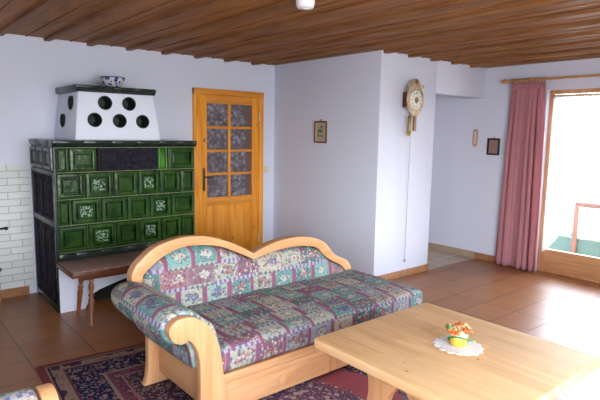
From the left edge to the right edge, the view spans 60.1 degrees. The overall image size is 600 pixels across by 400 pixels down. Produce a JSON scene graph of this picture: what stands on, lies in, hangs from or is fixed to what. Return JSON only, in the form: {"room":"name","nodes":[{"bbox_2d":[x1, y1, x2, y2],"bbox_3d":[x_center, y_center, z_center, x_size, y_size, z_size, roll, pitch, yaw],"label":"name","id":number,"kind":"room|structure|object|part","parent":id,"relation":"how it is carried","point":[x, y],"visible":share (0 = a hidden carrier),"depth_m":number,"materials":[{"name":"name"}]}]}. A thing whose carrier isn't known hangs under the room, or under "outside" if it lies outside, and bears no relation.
{"room":"traditional dwelling","nodes":[
{"label":"traditional dwelling","id":0,"kind":"room"},
{"bbox_2d":[0,34,274,293],"bbox_3d":[-2.475,-0.407,5.102,5.400,2.600,0.200,-5,10,-40],"label":"wall","id":1,"kind":"structure","parent":0,"point":[31,68],"depth_m":5.24,"materials":[{"name":"white paint"}]},
{"bbox_2d":[0,286,29,298],"bbox_3d":[-3.483,0.949,4.308,2.250,0.084,0.012,-5,10,-40],"label":"baseboard","id":2,"kind":"structure","parent":1,"relation":"attached to","point":[7,293],"depth_m":4.94,"materials":[{"name":"wood"}]},
{"bbox_2d":[0,164,34,289],"bbox_3d":[-3.454,0.324,4.243,2.300,1.172,0.010,-5,10,-40],"label":"brick wall","id":3,"kind":"structure","parent":1,"relation":"attached to","point":[16,243],"depth_m":4.88,"materials":[{"name":"white brick"}]},
{"bbox_2d":[192,87,263,249],"bbox_3d":[-0.839,-0.275,6.306,0.975,2.080,0.101,-5,10,-40],"label":"door","id":4,"kind":"structure","parent":1,"relation":"in","point":[228,125],"depth_m":6.30,"materials":[{"name":"orange wood"}]},
{"bbox_3d":[-1.126,-0.240,6.082,0.032,0.280,0.011,-5,10,-40],"label":"handle plate","id":5,"kind":"part","parent":4,"relation":"part of","materials":[{"name":"black metal"}]},
{"bbox_3d":[-0.871,0.344,6.415,0.639,0.585,0.022,-5,10,-40],"label":"panel","id":6,"kind":"part","parent":4,"relation":"part of","materials":[{"name":"orange wood"}]},
{"bbox_3d":[-0.842,-1.193,6.210,0.640,0.095,0.031,-5,10,-40],"label":"rail","id":7,"kind":"part","parent":4,"relation":"part of","materials":[{"name":"orange wood"}]},
{"bbox_3d":[-0.861,0.002,6.366,0.640,0.105,0.034,-5,10,-40],"label":"rail","id":8,"kind":"part","parent":4,"relation":"part of","materials":[{"name":"orange wood"}]},
{"bbox_3d":[-0.861,-0.599,6.299,0.640,1.105,0.002,-5,10,-40],"label":"hall panel","id":9,"kind":"part","parent":4,"relation":"part of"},
{"bbox_2d":[264,166,269,172],"bbox_3d":[-0.425,-0.393,6.696,0.080,0.080,0.014,-5,10,-40],"label":"light switch","id":10,"kind":"object","parent":1,"relation":"attached to","point":[266,168],"visible":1,"depth_m":6.69,"materials":[{"name":"beige plastic"}]},
{"bbox_2d":[0,0,599,67],"bbox_3d":[0.302,-1.346,3.360,7.570,0.192,8.600,-5,10,-40],"label":"ceiling","id":11,"kind":"structure","parent":0,"point":[474,33],"depth_m":4.14,"materials":[{"name":"brown wood"}]},
{"bbox_2d":[296,0,314,9],"bbox_3d":[0.033,-1.209,3.166,0.116,0.091,0.116,-5,10,-40],"label":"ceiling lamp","id":12,"kind":"object","parent":11,"relation":"attached to","point":[301,4],"visible":1,"depth_m":3.13,"materials":[{"name":"white glass"}]},
{"bbox_2d":[0,248,599,399],"bbox_3d":[0.316,1.181,3.740,7.720,0.100,8.600,-5,10,-40],"label":"floor","id":13,"kind":"structure","parent":0,"point":[559,309],"depth_m":4.56,"materials":[{"name":"tile"}]},
{"bbox_2d":[0,383,58,399],"bbox_3d":[-0.992,1.010,1.335,0.910,0.820,1.031,-5,10,-40],"label":"armchair","id":14,"kind":"object","parent":13,"relation":"on","point":[47,391],"visible":1,"depth_m":1.84,"materials":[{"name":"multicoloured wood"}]},
{"bbox_3d":[-0.930,1.009,1.931,0.055,0.668,0.200,-5,10,-40],"label":"scroll post","id":15,"kind":"part","parent":14,"relation":"part of","materials":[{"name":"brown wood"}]},
{"bbox_2d":[56,250,143,325],"bbox_3d":[-1.448,0.741,4.688,1.275,0.473,0.450,-5,10,-40],"label":"bench","id":16,"kind":"object","parent":13,"relation":"on","point":[91,268],"visible":0.54,"depth_m":4.34,"materials":[{"name":"brown wood"}]},
{"bbox_3d":[-1.890,0.784,4.476,0.086,0.424,0.048,2,8,11],"label":"leg","id":17,"kind":"part","parent":16,"relation":"part of","materials":[{"name":"brown wood"}]},
{"bbox_3d":[-1.719,0.813,4.274,0.047,0.429,0.149,-1,8,-13],"label":"leg","id":18,"kind":"part","parent":16,"relation":"part of","materials":[{"name":"brown wood"}]},
{"bbox_2d":[29,84,196,312],"bbox_3d":[-1.800,-0.080,5.073,1.355,1.981,0.783,-5,10,-40],"label":"stove","id":19,"kind":"object","parent":13,"relation":"on","point":[107,182],"visible":0.96,"depth_m":4.73,"materials":[{"name":"tile"}]},
{"bbox_3d":[-2.307,0.226,4.719,0.020,1.450,0.737,-5,10,-40],"label":"panel","id":20,"kind":"part","parent":19,"relation":"part of","materials":[{"name":"black ceramic"}]},
{"bbox_3d":[-2.319,0.334,4.718,0.014,1.235,0.747,-5,10,-40],"label":"frame","id":21,"kind":"part","parent":19,"relation":"part of","materials":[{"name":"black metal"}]},
{"bbox_2d":[54,91,159,139],"bbox_3d":[-1.861,-0.797,4.995,0.793,0.428,0.663,-5,10,-40],"label":"hood","id":22,"kind":"object","parent":19,"relation":"attached to","point":[80,115],"depth_m":4.76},
{"bbox_2d":[100,76,124,86],"bbox_3d":[-1.778,-1.113,4.930,0.230,0.105,0.230,-5,10,-40],"label":"bowl","id":23,"kind":"object","parent":19,"relation":"on","point":[112,81],"visible":0.78,"depth_m":4.85,"materials":[{"name":"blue ceramic"}]},
{"bbox_2d":[55,147,192,258],"bbox_3d":[-1.810,-0.040,5.117,1.304,1.010,0.711,-5,10,-40],"label":"tiles","id":24,"kind":"object","parent":19,"relation":"in","point":[90,153],"depth_m":4.78,"materials":[{"name":"tile"}]},
{"bbox_3d":[-1.579,-0.376,4.767,0.559,0.204,0.052,-5,10,-40],"label":"relief plate","id":25,"kind":"part","parent":19,"relation":"part of","materials":[{"name":"metal"}]},
{"bbox_2d":[36,343,408,399],"bbox_3d":[0.140,1.242,2.828,2.350,0.009,3.300,-4,9,-35],"label":"rug","id":26,"kind":"object","parent":13,"relation":"on","point":[116,374],"visible":0.41,"depth_m":3.29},
{"bbox_2d":[111,235,421,399],"bbox_3d":[-0.135,0.685,3.612,2.154,0.881,0.875,-5,10,-40],"label":"sofa","id":27,"kind":"object","parent":26,"relation":"on","point":[219,319],"visible":0.95,"depth_m":3.35,"materials":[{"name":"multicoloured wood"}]},
{"bbox_3d":[-0.914,0.986,3.291,0.178,0.341,0.050,-5,10,-40],"label":"leg","id":28,"kind":"part","parent":27,"relation":"part of","materials":[{"name":"brown wood"}]},
{"bbox_2d":[111,281,219,367],"bbox_3d":[-0.800,0.729,3.033,0.387,0.420,0.726,-5,10,-40],"label":"cushion","id":29,"kind":"object","parent":27,"relation":"on","point":[151,305],"depth_m":2.87,"materials":[{"name":"fabric"}]},
{"bbox_3d":[-0.552,0.911,2.753,0.322,0.642,0.055,-5,10,-40],"label":"scroll post","id":30,"kind":"part","parent":27,"relation":"part of","materials":[{"name":"brown wood"}]},
{"bbox_2d":[142,245,343,306],"bbox_3d":[-0.305,0.495,3.905,1.845,0.456,0.108,-5,10,-40],"label":"cushion","id":31,"kind":"object","parent":27,"relation":"on","point":[191,275],"depth_m":3.68,"materials":[{"name":"fabric"}]},
{"bbox_3d":[-0.017,0.885,3.751,1.775,0.052,0.800,-5,10,-40],"label":"seat frame","id":32,"kind":"part","parent":27,"relation":"part of","materials":[{"name":"brown wood"}]},
{"bbox_3d":[-0.115,1.072,3.156,0.790,0.169,0.030,-5,10,-40],"label":"drawer","id":33,"kind":"part","parent":27,"relation":"part of","materials":[{"name":"brown wood"}]},
{"bbox_3d":[0.246,1.012,3.448,1.775,0.219,0.027,-5,10,-40],"label":"rail","id":34,"kind":"part","parent":27,"relation":"part of","materials":[{"name":"brown wood"}]},
{"bbox_3d":[-0.105,1.085,3.138,0.060,0.060,0.012,-5,10,-40],"label":"knob","id":35,"kind":"part","parent":27,"relation":"part of","materials":[{"name":"brown wood"}]},
{"bbox_2d":[187,269,421,371],"bbox_3d":[0.010,0.771,3.718,1.810,0.184,0.800,-5,10,-40],"label":"seat cushion","id":36,"kind":"object","parent":27,"relation":"on","point":[259,325],"depth_m":3.47,"materials":[{"name":"fabric"}]},
{"bbox_3d":[0.564,1.010,3.720,0.856,0.169,0.030,-5,10,-40],"label":"drawer","id":37,"kind":"part","parent":27,"relation":"part of","materials":[{"name":"brown wood"}]},
{"bbox_2d":[314,303,599,399],"bbox_3d":[0.755,1.002,2.620,0.960,0.540,1.030,-5,10,-40],"label":"coffee table","id":38,"kind":"object","parent":26,"relation":"on","point":[397,350],"visible":0.94,"depth_m":2.46,"materials":[{"name":"brown wood"}]},
{"bbox_3d":[0.381,1.035,2.493,0.050,0.494,0.269,-5,10,-40],"label":"leg","id":39,"kind":"part","parent":38,"relation":"part of","materials":[{"name":"brown wood"}]},
{"bbox_3d":[0.560,1.066,2.281,0.050,0.494,0.269,-5,10,-40],"label":"leg","id":40,"kind":"part","parent":38,"relation":"part of","materials":[{"name":"brown wood"}]},
{"bbox_2d":[433,335,483,355],"bbox_3d":[0.796,0.730,2.607,0.236,0.004,0.243,-5,10,-40],"label":"doily","id":41,"kind":"object","parent":38,"relation":"on","point":[471,348],"visible":0.84,"depth_m":2.58,"materials":[{"name":"white fabric"}]},
{"bbox_2d":[445,321,473,346],"bbox_3d":[0.795,0.676,2.601,0.141,0.110,0.142,-5,10,-40],"label":"flower ornament","id":42,"kind":"object","parent":41,"relation":"on","point":[459,332],"visible":1,"depth_m":2.57,"materials":[{"name":"yellow ceramic"}]},
{"bbox_3d":[0.795,0.705,2.606,0.086,0.046,0.086,-5,10,-40],"label":"pot","id":43,"kind":"part","parent":42,"relation":"part of","materials":[{"name":"yellow ceramic"}]},
{"bbox_2d":[428,257,473,269],"bbox_3d":[1.892,0.795,6.493,1.013,0.004,0.042,-5,10,-40],"label":"trim","id":44,"kind":"structure","parent":13,"relation":"on","point":[472,257],"depth_m":6.49,"materials":[{"name":"beige tile"}]},
{"bbox_2d":[273,50,436,275],"bbox_3d":[0.211,-0.587,6.827,0.945,2.600,2.987,-5,10,-40],"label":"wall","id":45,"kind":"structure","parent":0,"point":[347,192],"depth_m":5.80,"materials":[{"name":"white paint"}]},
{"bbox_2d":[314,119,326,142],"bbox_3d":[0.237,-0.799,6.018,0.016,0.275,0.213,-5,10,-40],"label":"framed picture","id":46,"kind":"object","parent":45,"relation":"attached to","point":[320,127],"visible":1,"depth_m":6.01,"materials":[{"name":"brown wood"}]},
{"bbox_2d":[315,123,324,140],"bbox_3d":[0.240,-0.789,6.021,0.008,0.214,0.173,-5,10,-40],"label":"print","id":47,"kind":"object","parent":46,"relation":"attached to","point":[319,127],"depth_m":6.02},
{"bbox_2d":[378,264,427,279],"bbox_3d":[1.148,0.829,5.849,0.961,0.078,0.012,-5,10,-40],"label":"baseboard","id":48,"kind":"structure","parent":45,"relation":"attached to","point":[418,269],"depth_m":5.88,"materials":[{"name":"wood"}]},
{"bbox_2d":[402,79,423,261],"bbox_3d":[1.173,-0.294,5.620,0.276,1.992,0.144,-5,10,-40],"label":"wall clock","id":49,"kind":"object","parent":45,"relation":"attached to","point":[413,99],"visible":1,"depth_m":5.50,"materials":[{"name":"brown wood"}]},
{"bbox_3d":[1.177,-0.169,5.651,0.011,1.670,0.027,0,8,-6],"label":"pull chain","id":50,"kind":"part","parent":49,"relation":"part of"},
{"bbox_2d":[436,60,485,98],"bbox_3d":[1.871,-1.527,6.270,1.025,0.535,0.220,-5,10,-40],"label":"lintel","id":51,"kind":"object","parent":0,"point":[458,80],"visible":0.42,"depth_m":6.18,"materials":[{"name":"white paint"}]},
{"bbox_2d":[428,58,599,269],"bbox_3d":[3.108,-0.411,5.867,0.200,2.600,8.600,-5,10,-40],"label":"wall","id":52,"kind":"structure","parent":0,"point":[466,182],"depth_m":6.70,"materials":[{"name":"white paint"}]},
{"bbox_2d":[472,129,477,146],"bbox_3d":[2.251,-0.800,6.677,0.026,0.224,0.068,-5,10,-40],"label":"thermometer","id":53,"kind":"object","parent":52,"relation":"attached to","point":[475,131],"visible":1,"depth_m":6.67,"materials":[{"name":"brown wood"}]},
{"bbox_2d":[428,242,526,269],"bbox_3d":[1.586,0.598,7.642,0.012,0.085,3.775,-5,10,-40],"label":"baseboard","id":54,"kind":"structure","parent":52,"relation":"attached to","point":[463,252],"depth_m":6.94,"materials":[{"name":"brown wood"}]},
{"bbox_2d":[486,138,499,154],"bbox_3d":[2.419,-0.678,6.496,0.016,0.231,0.167,-5,10,-40],"label":"framed picture","id":55,"kind":"object","parent":52,"relation":"attached to","point":[493,144],"visible":1,"depth_m":6.49,"materials":[{"name":"black metal"}]},
{"bbox_2d":[488,140,497,153],"bbox_3d":[2.422,-0.668,6.500,0.008,0.166,0.123,-5,10,-40],"label":"print","id":56,"kind":"object","parent":55,"relation":"attached to","point":[492,144],"depth_m":6.50},
{"bbox_2d":[501,74,599,83],"bbox_3d":[3.303,-1.283,5.287,0.118,0.054,2.662,-5,10,-40],"label":"curtain rod","id":57,"kind":"object","parent":52,"relation":"attached to","point":[531,79],"visible":1,"depth_m":5.89,"materials":[{"name":"brown wood"}]},
{"bbox_2d":[495,82,545,271],"bbox_3d":[2.628,-0.270,6.190,0.089,2.203,0.545,-5,10,-40],"label":"curtain","id":58,"kind":"object","parent":57,"relation":"hanging from","point":[517,235],"visible":1,"depth_m":6.16,"materials":[{"name":"pink fabric"}]},
{"bbox_2d":[537,88,599,282],"bbox_3d":[3.442,-0.112,5.451,0.120,2.125,1.775,-5,10,-40],"label":"door","id":59,"kind":"structure","parent":52,"relation":"in","point":[578,266],"depth_m":5.99,"materials":[{"name":"brown wood"}]},
{"bbox_2d":[541,94,599,252],"bbox_3d":[3.420,-0.186,5.422,0.025,1.830,1.695,-5,10,-40],"label":"lace curtain","id":60,"kind":"object","parent":59,"relation":"hanging from","point":[574,149],"visible":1,"depth_m":5.86,"materials":[{"name":"white fabric"}]},
{"bbox_3d":[3.196,0.744,5.891,0.049,0.245,0.848,-5,10,-40],"label":"panel","id":61,"kind":"part","parent":59,"relation":"part of","materials":[{"name":"brown wood"}]},
{"bbox_3d":[3.225,-1.146,5.640,0.053,0.030,0.848,-5,10,-40],"label":"rail","id":62,"kind":"part","parent":59,"relation":"part of","materials":[{"name":"brown wood"}]},
{"bbox_3d":[3.830,0.979,6.547,1.280,0.190,12.000,-5,10,-40],"label":"floor","id":63,"kind":"structure","parent":0,"visible":0},
{"bbox_2d":[548,201,599,257],"bbox_3d":[4.070,0.484,6.547,0.122,0.800,5.800,-5,10,-40],"label":"balcony railing","id":64,"kind":"object","parent":63,"relation":"on","point":[588,246],"visible":0.13,"depth_m":6.90,"materials":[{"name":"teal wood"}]},
{"bbox_3d":[3.679,0.450,6.949,0.040,0.750,0.056,-5,10,-40],"label":"post","id":65,"kind":"part","parent":64,"relation":"part of","materials":[{"name":"brown wood"}]},
{"bbox_3d":[4.096,0.116,6.515,0.070,0.060,5.800,-5,10,-40],"label":"rail","id":66,"kind":"part","parent":64,"relation":"part of","materials":[{"name":"brown wood"}]},
{"label":"outside","id":67,"kind":"structure","parent":0,"visible":0},
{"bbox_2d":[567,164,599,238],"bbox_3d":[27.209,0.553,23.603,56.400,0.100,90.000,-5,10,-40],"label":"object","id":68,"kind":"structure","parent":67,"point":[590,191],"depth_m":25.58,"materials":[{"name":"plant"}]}
]}

